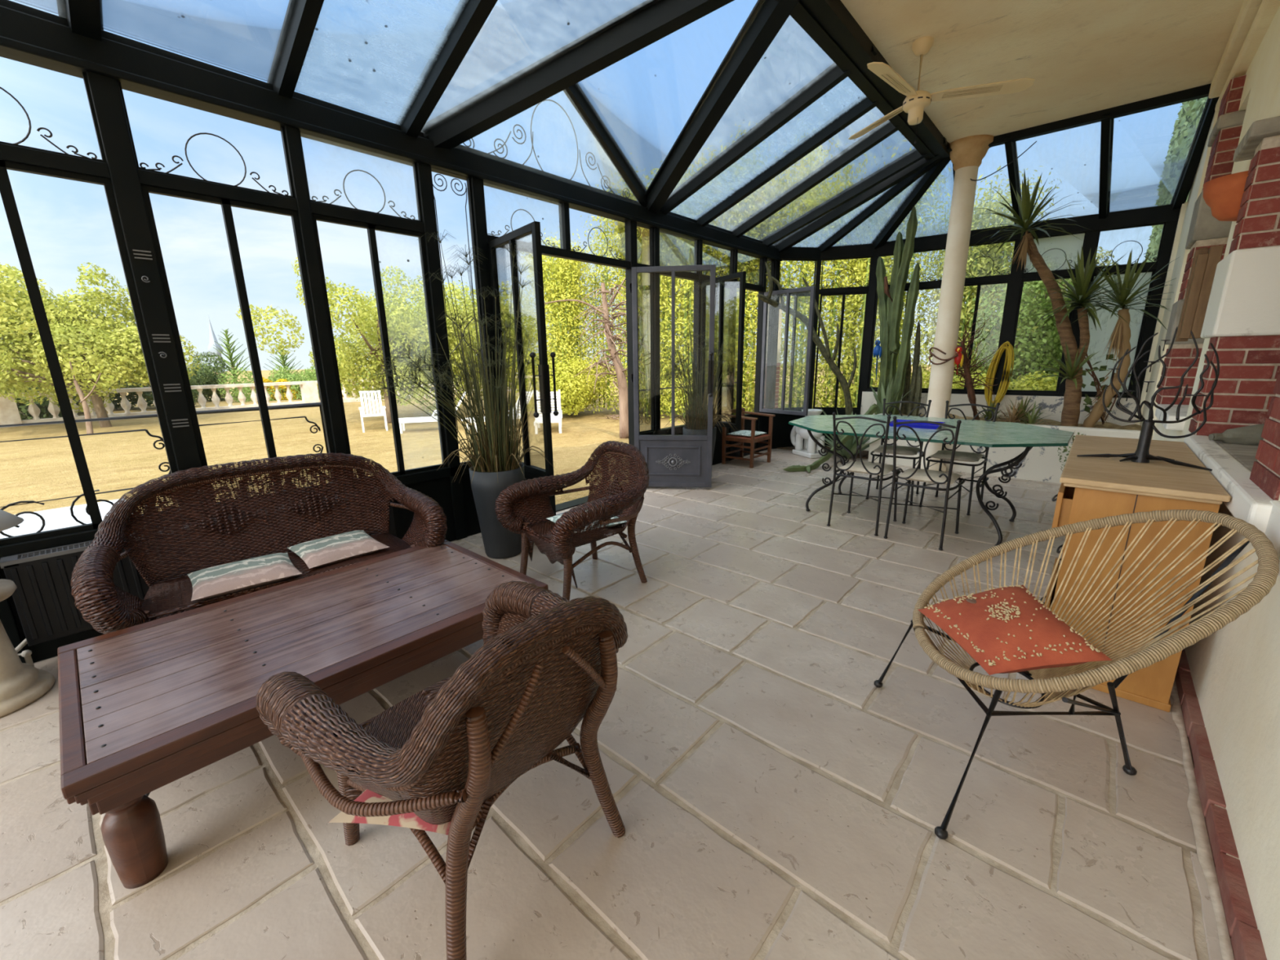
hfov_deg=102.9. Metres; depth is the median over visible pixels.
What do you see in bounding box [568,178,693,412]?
tree
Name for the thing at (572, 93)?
trim
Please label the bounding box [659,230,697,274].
window
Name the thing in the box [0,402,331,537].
iron railing
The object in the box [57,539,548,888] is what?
coffee table
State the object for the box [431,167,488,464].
window
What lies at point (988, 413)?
aloe
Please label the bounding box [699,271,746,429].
window
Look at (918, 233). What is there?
window
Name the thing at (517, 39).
glass pane
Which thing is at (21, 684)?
pedestal
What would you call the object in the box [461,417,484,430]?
sun lounger
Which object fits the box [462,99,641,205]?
window
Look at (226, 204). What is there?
window
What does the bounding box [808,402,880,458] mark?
agave
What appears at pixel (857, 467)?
cushion
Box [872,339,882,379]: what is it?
ornament
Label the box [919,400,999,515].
dining chair
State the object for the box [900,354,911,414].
cactus
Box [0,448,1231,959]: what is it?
floor
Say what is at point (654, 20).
roof beam
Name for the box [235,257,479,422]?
broadleaf tree
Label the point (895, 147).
window
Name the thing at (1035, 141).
cable
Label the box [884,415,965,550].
dining chair
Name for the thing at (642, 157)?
window
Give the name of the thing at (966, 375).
bush
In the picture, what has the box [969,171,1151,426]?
yucca
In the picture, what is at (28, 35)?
wall
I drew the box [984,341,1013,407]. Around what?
garden hose
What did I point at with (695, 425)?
potted plant
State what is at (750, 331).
tree
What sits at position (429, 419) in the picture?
sun lounger
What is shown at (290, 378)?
shrub
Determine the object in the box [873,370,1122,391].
hedge
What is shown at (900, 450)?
cushion
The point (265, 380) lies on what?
shrub
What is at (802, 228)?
window
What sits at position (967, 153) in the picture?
column
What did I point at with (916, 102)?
ceiling fan
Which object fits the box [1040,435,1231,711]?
wooden cabinet
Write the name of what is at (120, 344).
broadleaf tree
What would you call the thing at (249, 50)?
window
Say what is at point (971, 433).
dining table
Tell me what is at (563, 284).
tree
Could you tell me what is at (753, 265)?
window
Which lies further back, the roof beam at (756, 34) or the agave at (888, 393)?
the agave at (888, 393)
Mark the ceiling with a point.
(1082, 57)
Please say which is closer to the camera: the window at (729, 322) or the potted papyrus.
the potted papyrus
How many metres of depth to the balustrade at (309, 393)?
20.05 m
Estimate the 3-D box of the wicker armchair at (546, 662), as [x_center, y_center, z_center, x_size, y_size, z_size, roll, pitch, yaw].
[-0.464,0.642,1.393,0.767,0.826,0.798,10,17,39]
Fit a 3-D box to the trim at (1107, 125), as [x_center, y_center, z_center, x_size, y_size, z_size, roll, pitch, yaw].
[4.640,-3.097,5.087,1.261,0.809,0.088,-14,19,-43]
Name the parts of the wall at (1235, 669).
sill stone, sill stone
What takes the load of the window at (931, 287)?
in the window frame at (1051, 403)
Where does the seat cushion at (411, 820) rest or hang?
on the wicker armchair at (546, 662)
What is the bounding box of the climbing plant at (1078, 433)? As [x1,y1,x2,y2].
[1057,431,1085,471]
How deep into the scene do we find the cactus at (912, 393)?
6.55 m
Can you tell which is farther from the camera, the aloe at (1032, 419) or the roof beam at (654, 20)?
the aloe at (1032, 419)
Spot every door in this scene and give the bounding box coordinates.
[488,221,558,542]
[629,264,715,487]
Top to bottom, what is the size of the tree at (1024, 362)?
3.008 m
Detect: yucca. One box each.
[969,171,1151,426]
[1065,248,1178,427]
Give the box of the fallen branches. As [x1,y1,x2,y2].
[603,414,619,419]
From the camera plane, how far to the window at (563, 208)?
4.31 m
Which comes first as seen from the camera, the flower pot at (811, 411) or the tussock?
the tussock
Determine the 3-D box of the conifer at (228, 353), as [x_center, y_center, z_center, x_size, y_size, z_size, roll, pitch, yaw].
[-19.096,-5.375,24.010,1.898,3.391,1.960,1,14,7]
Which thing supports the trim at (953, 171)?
attached to the window frame at (1051, 403)
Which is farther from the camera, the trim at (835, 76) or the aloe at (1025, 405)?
the aloe at (1025, 405)
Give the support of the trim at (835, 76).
attached to the wall at (28, 35)
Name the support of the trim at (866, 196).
attached to the window frame at (1051, 403)
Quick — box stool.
[790,426,825,458]
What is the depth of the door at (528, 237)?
3.58 m
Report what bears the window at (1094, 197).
in the window frame at (1051, 403)
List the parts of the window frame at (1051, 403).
post, panel, rail, post, panel, rail, post, sill, post, post, post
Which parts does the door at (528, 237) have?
pane, pane, kick panel, pull handle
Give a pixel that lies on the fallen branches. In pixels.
(606, 415)
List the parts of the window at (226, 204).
fanlight frame, casement frame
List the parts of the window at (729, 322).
pane, pane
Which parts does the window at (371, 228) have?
fanlight frame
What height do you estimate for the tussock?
0.362 m
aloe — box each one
[972,399,1005,421]
[996,395,1048,422]
[1013,400,1060,424]
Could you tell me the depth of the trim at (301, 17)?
2.49 m
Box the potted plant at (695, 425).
[655,280,736,463]
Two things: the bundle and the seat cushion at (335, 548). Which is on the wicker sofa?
the seat cushion at (335, 548)
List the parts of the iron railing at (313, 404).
rail panel, rail, rail panel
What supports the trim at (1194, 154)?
attached to the wall at (1235, 669)
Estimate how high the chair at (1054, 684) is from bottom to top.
0.873 m
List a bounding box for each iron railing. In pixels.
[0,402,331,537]
[660,386,692,389]
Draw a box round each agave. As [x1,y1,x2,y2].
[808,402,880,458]
[870,376,911,413]
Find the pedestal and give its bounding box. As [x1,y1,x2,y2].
[0,578,55,717]
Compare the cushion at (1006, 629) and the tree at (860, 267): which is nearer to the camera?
the cushion at (1006, 629)
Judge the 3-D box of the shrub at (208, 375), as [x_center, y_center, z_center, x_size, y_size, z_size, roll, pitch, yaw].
[-19.498,-4.316,22.276,2.762,2.522,2.813,9,17,36]
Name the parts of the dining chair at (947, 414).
leg, leg, seat frame, leg, leg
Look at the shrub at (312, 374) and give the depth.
25.69 m
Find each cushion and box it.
[186,552,302,600]
[287,529,388,568]
[328,789,450,835]
[546,509,626,533]
[727,430,765,436]
[839,461,899,475]
[871,444,919,455]
[895,468,963,484]
[918,584,1112,675]
[929,449,984,462]
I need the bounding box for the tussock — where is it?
[984,397,1039,424]
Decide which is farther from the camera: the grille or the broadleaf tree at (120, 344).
the broadleaf tree at (120, 344)
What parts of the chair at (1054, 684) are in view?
leg, cord, cord, cord, cord, cord, cord, cord, cord, cord, cord, cord, cord, cord, leg, cord, cord, cord, cord, cord, cord, cord, cord, cord, cord, cord, cord, cord, cord, cord, cord, cord, cord, cord, cord, cord, cord, cord, cord, cord, cord, cord, cord, cord, cord, cord, cord, cord, cord, cord, cord, cord, cord, cord, cord, cord, cord, leg, cord, cord, cord, cord, cord, cord, cord, cord, cord, cord, cord, cord, cord, cord, cord, cord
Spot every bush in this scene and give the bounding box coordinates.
[547,355,608,416]
[925,308,999,420]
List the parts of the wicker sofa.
arm panel, leg, leg, leg, backrest, seat, leg, leg, arm panel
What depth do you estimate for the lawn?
10.38 m
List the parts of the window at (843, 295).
fanlight frame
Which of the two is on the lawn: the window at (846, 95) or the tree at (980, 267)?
the tree at (980, 267)
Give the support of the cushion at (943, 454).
on the dining chair at (947, 414)
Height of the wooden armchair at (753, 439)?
0.680 m
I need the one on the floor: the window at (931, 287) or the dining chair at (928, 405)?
the dining chair at (928, 405)
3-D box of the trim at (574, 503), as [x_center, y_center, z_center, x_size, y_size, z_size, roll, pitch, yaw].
[-0.622,0.228,4.893,0.162,0.029,1.584,11,18,40]
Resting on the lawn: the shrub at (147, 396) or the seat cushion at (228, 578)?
the shrub at (147, 396)
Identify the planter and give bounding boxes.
[469,462,524,559]
[683,426,716,463]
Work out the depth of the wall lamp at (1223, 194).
2.84 m
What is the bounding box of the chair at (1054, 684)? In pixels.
[874,509,1279,839]
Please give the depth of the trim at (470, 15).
2.80 m
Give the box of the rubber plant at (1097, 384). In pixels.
[1081,353,1136,424]
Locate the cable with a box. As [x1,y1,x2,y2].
[969,141,1036,181]
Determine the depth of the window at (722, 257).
6.01 m
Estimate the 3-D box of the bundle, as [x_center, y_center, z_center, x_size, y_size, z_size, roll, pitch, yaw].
[3.094,-0.194,2.342,0.646,0.121,0.174,8,16,31]
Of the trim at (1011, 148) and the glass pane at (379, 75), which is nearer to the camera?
the glass pane at (379, 75)
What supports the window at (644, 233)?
in the wall at (28, 35)
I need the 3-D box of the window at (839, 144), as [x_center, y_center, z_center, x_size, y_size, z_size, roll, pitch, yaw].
[1.599,-3.100,5.098,0.736,0.686,2.110,-13,18,-42]
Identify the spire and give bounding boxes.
[207,315,224,371]
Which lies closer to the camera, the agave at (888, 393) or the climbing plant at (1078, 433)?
the climbing plant at (1078, 433)
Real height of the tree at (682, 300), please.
6.145 m
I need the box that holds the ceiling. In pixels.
[840,0,1244,142]
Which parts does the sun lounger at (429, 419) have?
leg, backrest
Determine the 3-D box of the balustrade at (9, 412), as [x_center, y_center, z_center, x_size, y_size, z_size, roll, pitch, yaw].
[-15.343,-2.636,16.969,0.306,0.936,7.931,9,17,35]
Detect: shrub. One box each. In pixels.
[5,358,203,420]
[150,351,227,402]
[216,365,319,402]
[254,377,300,399]
[295,355,366,395]
[358,368,431,391]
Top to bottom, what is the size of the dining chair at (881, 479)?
0.924 m
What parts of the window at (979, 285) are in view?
casement frame, fanlight frame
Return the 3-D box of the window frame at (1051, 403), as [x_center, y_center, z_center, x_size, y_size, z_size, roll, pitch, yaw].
[3.812,-1.700,6.629,4.169,2.808,0.615,6,15,26]
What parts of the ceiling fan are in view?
blade, blade, motor, down rod, blade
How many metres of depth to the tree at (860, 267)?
10.52 m
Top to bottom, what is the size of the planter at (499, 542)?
0.630 m
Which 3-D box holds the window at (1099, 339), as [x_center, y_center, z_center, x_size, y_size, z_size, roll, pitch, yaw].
[5.259,-1.846,5.647,0.605,1.764,0.039,9,16,35]
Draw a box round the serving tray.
[889,419,945,429]
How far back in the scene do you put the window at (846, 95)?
4.60 m
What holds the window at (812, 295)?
in the wall at (28, 35)
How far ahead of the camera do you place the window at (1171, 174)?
5.20 m
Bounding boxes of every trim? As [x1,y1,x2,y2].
[58,0,103,41]
[266,0,324,98]
[395,0,497,137]
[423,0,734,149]
[555,488,629,511]
[563,84,647,207]
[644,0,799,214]
[659,44,877,214]
[696,97,880,226]
[732,121,902,237]
[762,137,947,246]
[774,142,951,252]
[818,151,950,252]
[872,156,951,248]
[952,164,955,182]
[988,83,1211,147]
[1004,136,1022,229]
[1098,112,1114,218]
[1172,96,1219,209]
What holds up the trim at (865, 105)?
attached to the wall at (28, 35)
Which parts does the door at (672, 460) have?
panel moulding, kick panel, pull handle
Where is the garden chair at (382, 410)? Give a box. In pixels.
[358,390,387,432]
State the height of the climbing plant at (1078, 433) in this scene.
0.582 m
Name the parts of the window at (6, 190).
fanlight frame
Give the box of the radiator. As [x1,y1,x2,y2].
[0,487,396,666]
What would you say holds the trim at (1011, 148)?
attached to the window frame at (1051, 403)
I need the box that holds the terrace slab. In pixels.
[0,498,125,538]
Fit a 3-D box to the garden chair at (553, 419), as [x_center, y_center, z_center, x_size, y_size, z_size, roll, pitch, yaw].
[-2.128,-1.579,11.828,0.634,0.910,1.653,-3,14,-8]
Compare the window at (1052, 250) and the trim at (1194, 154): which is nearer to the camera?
the trim at (1194, 154)
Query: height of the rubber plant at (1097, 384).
0.848 m
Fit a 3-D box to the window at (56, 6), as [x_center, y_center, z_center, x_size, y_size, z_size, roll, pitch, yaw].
[-1.940,-2.120,1.225,2.045,0.686,0.756,11,18,40]
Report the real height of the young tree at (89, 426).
2.451 m
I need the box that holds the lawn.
[0,364,931,515]
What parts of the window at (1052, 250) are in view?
casement frame, pane, fanlight frame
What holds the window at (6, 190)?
in the wall at (28, 35)
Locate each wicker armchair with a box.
[255,581,627,959]
[494,440,649,600]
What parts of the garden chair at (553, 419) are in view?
backrest, leg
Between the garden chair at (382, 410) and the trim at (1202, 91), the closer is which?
the trim at (1202, 91)
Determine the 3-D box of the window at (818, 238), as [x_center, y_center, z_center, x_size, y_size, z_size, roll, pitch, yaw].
[2.759,-3.398,6.319,0.537,0.700,2.066,-13,18,-41]
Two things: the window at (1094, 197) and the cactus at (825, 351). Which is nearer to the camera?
the window at (1094, 197)
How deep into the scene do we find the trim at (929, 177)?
6.05 m
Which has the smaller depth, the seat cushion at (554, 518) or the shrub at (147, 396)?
the seat cushion at (554, 518)
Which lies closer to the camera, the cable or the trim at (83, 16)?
the trim at (83, 16)
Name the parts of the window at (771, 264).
fixed frame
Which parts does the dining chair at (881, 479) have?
leg, leg, seat frame, leg, leg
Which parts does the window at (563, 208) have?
pane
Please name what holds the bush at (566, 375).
on the lawn
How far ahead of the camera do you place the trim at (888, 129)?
5.23 m
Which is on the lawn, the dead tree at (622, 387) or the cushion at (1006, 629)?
the dead tree at (622, 387)
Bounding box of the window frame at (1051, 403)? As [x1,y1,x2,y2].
[771,204,1180,450]
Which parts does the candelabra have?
candle plate, candle plate, stem, candle plate, candle plate, candle plate, candle plate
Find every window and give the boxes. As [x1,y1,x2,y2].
[0,72,186,546]
[13,0,66,17]
[99,0,288,83]
[118,82,337,506]
[299,131,448,483]
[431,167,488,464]
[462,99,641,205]
[487,202,628,261]
[574,3,764,192]
[636,223,654,432]
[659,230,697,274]
[667,0,836,199]
[670,76,866,220]
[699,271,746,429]
[702,241,733,277]
[708,106,889,231]
[737,251,763,286]
[742,130,916,241]
[759,285,815,415]
[764,258,774,408]
[772,208,835,246]
[773,259,816,409]
[792,184,895,247]
[813,256,871,409]
[832,177,922,246]
[867,248,946,390]
[887,199,947,240]
[951,240,1016,391]
[1004,231,1086,392]
[1051,164,1099,208]
[1078,222,1165,394]
[1107,120,1189,212]
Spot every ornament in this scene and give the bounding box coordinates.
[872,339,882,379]
[954,346,964,374]
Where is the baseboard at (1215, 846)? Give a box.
[1170,648,1266,959]
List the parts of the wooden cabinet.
drawer, handle, handle, drawer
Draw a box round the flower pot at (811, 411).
[801,408,822,416]
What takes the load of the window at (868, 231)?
in the window frame at (1051, 403)
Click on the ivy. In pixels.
(1190, 113)
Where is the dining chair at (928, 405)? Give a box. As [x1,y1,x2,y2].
[865,398,931,504]
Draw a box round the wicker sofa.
[71,453,447,634]
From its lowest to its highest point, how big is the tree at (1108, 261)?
3.825 m
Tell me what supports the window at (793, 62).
in the wall at (28, 35)
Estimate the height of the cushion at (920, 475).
0.050 m
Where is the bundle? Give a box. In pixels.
[1208,423,1264,445]
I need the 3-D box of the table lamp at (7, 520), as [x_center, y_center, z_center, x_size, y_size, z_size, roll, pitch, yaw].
[-2.690,0.256,1.952,0.450,0.396,0.450,11,18,40]
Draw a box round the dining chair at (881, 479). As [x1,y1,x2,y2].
[826,412,900,536]
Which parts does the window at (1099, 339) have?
pane, casement frame, fanlight frame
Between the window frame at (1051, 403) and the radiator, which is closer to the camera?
the radiator
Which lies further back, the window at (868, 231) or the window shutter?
the window at (868, 231)
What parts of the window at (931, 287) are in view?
casement frame, fanlight frame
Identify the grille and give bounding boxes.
[0,487,379,568]
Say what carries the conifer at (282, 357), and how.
on the lawn
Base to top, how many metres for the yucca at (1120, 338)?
1.845 m
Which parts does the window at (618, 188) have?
pane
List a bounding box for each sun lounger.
[398,391,465,433]
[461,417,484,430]
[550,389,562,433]
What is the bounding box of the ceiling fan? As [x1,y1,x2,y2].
[848,36,1034,143]
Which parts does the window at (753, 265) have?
fanlight frame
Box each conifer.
[208,328,250,399]
[263,342,303,375]
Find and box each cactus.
[757,262,857,414]
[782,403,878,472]
[874,206,919,414]
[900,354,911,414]
[905,320,920,415]
[911,364,922,416]
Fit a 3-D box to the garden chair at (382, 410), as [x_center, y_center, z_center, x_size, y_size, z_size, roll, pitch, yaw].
[-6.523,-1.683,12.439,0.576,0.950,0.594,-8,15,-27]
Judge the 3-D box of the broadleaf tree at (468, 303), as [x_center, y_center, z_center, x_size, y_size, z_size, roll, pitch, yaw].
[-5.230,-4.647,17.805,4.487,4.489,5.659,10,17,37]
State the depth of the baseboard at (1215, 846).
1.42 m
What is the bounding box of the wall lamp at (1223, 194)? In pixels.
[1203,170,1248,221]
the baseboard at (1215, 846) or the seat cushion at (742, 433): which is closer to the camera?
the baseboard at (1215, 846)
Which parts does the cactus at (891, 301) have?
arm, arm, arm, arm, arm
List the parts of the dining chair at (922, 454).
leg, leg, seat frame, leg, leg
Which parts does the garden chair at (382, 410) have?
leg, backrest, seat, leg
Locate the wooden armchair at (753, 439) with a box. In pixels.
[721,408,775,467]
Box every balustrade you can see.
[0,381,309,427]
[299,378,435,403]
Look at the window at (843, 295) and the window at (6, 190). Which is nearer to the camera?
the window at (6, 190)
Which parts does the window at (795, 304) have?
casement frame, fanlight frame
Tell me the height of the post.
2.610 m
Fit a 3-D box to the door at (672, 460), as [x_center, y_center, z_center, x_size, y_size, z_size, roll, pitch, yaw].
[0.323,-0.978,5.082,0.822,2.169,0.191,-1,13,1]
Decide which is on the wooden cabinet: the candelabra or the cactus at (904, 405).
the candelabra
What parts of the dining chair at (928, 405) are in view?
leg, leg, seat frame, leg, leg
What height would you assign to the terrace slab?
0.090 m
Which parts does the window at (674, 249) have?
fanlight frame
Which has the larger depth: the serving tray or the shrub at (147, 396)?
the shrub at (147, 396)
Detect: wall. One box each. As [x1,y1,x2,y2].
[0,0,782,662]
[777,413,1152,483]
[1135,0,1279,959]
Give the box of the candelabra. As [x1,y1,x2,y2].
[1076,326,1219,471]
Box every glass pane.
[294,0,454,124]
[420,0,650,133]
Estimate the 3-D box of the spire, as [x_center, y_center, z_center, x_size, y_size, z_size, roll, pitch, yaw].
[-84.870,-27.207,101.572,2.700,11.340,2.700,11,18,40]
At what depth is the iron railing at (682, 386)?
6.12 m
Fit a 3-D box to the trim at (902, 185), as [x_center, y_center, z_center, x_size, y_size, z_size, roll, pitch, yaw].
[2.864,-3.341,6.223,0.094,0.815,1.883,-7,15,-24]
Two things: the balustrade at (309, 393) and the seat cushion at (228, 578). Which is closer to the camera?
the seat cushion at (228, 578)
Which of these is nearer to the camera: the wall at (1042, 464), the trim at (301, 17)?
the trim at (301, 17)
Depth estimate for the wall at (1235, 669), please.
2.46 m
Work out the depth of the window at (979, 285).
6.29 m
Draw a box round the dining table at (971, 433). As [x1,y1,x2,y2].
[788,414,1074,546]
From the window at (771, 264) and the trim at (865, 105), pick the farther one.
the window at (771, 264)
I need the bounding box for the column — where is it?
[915,134,993,471]
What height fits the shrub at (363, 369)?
2.565 m
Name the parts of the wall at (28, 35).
post, post, post, panel, sill, post, post, post, post, post, post, post, post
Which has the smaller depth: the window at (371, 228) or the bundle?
the bundle
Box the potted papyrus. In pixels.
[364,230,555,559]
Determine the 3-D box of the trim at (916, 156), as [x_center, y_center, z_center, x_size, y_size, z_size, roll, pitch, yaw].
[2.343,-3.277,5.944,2.129,0.796,0.094,12,19,43]
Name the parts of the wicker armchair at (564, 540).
leg, arm panel, leg, seat, binding cord, leg, arm panel, backrest, leg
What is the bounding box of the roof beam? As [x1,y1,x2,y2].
[776,0,950,159]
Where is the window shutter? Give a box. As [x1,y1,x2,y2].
[1174,244,1223,342]
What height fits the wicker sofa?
0.866 m
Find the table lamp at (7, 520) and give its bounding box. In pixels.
[0,509,23,531]
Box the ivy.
[1145,96,1208,262]
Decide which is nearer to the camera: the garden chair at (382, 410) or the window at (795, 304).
the window at (795, 304)
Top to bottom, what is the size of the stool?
0.495 m
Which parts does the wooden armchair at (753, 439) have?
leg, leg, seat, armrest, leg, armrest, leg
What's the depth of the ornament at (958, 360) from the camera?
5.67 m
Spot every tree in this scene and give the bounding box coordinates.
[0,262,201,427]
[39,337,122,434]
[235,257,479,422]
[408,280,568,399]
[541,226,626,413]
[544,278,662,438]
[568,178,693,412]
[595,252,755,422]
[678,259,875,413]
[777,165,951,407]
[875,165,1084,388]
[962,264,1086,390]
[1008,246,1118,358]
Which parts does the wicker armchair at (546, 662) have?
leg, arm panel, seat, binding cord, leg, backrest, arm panel, leg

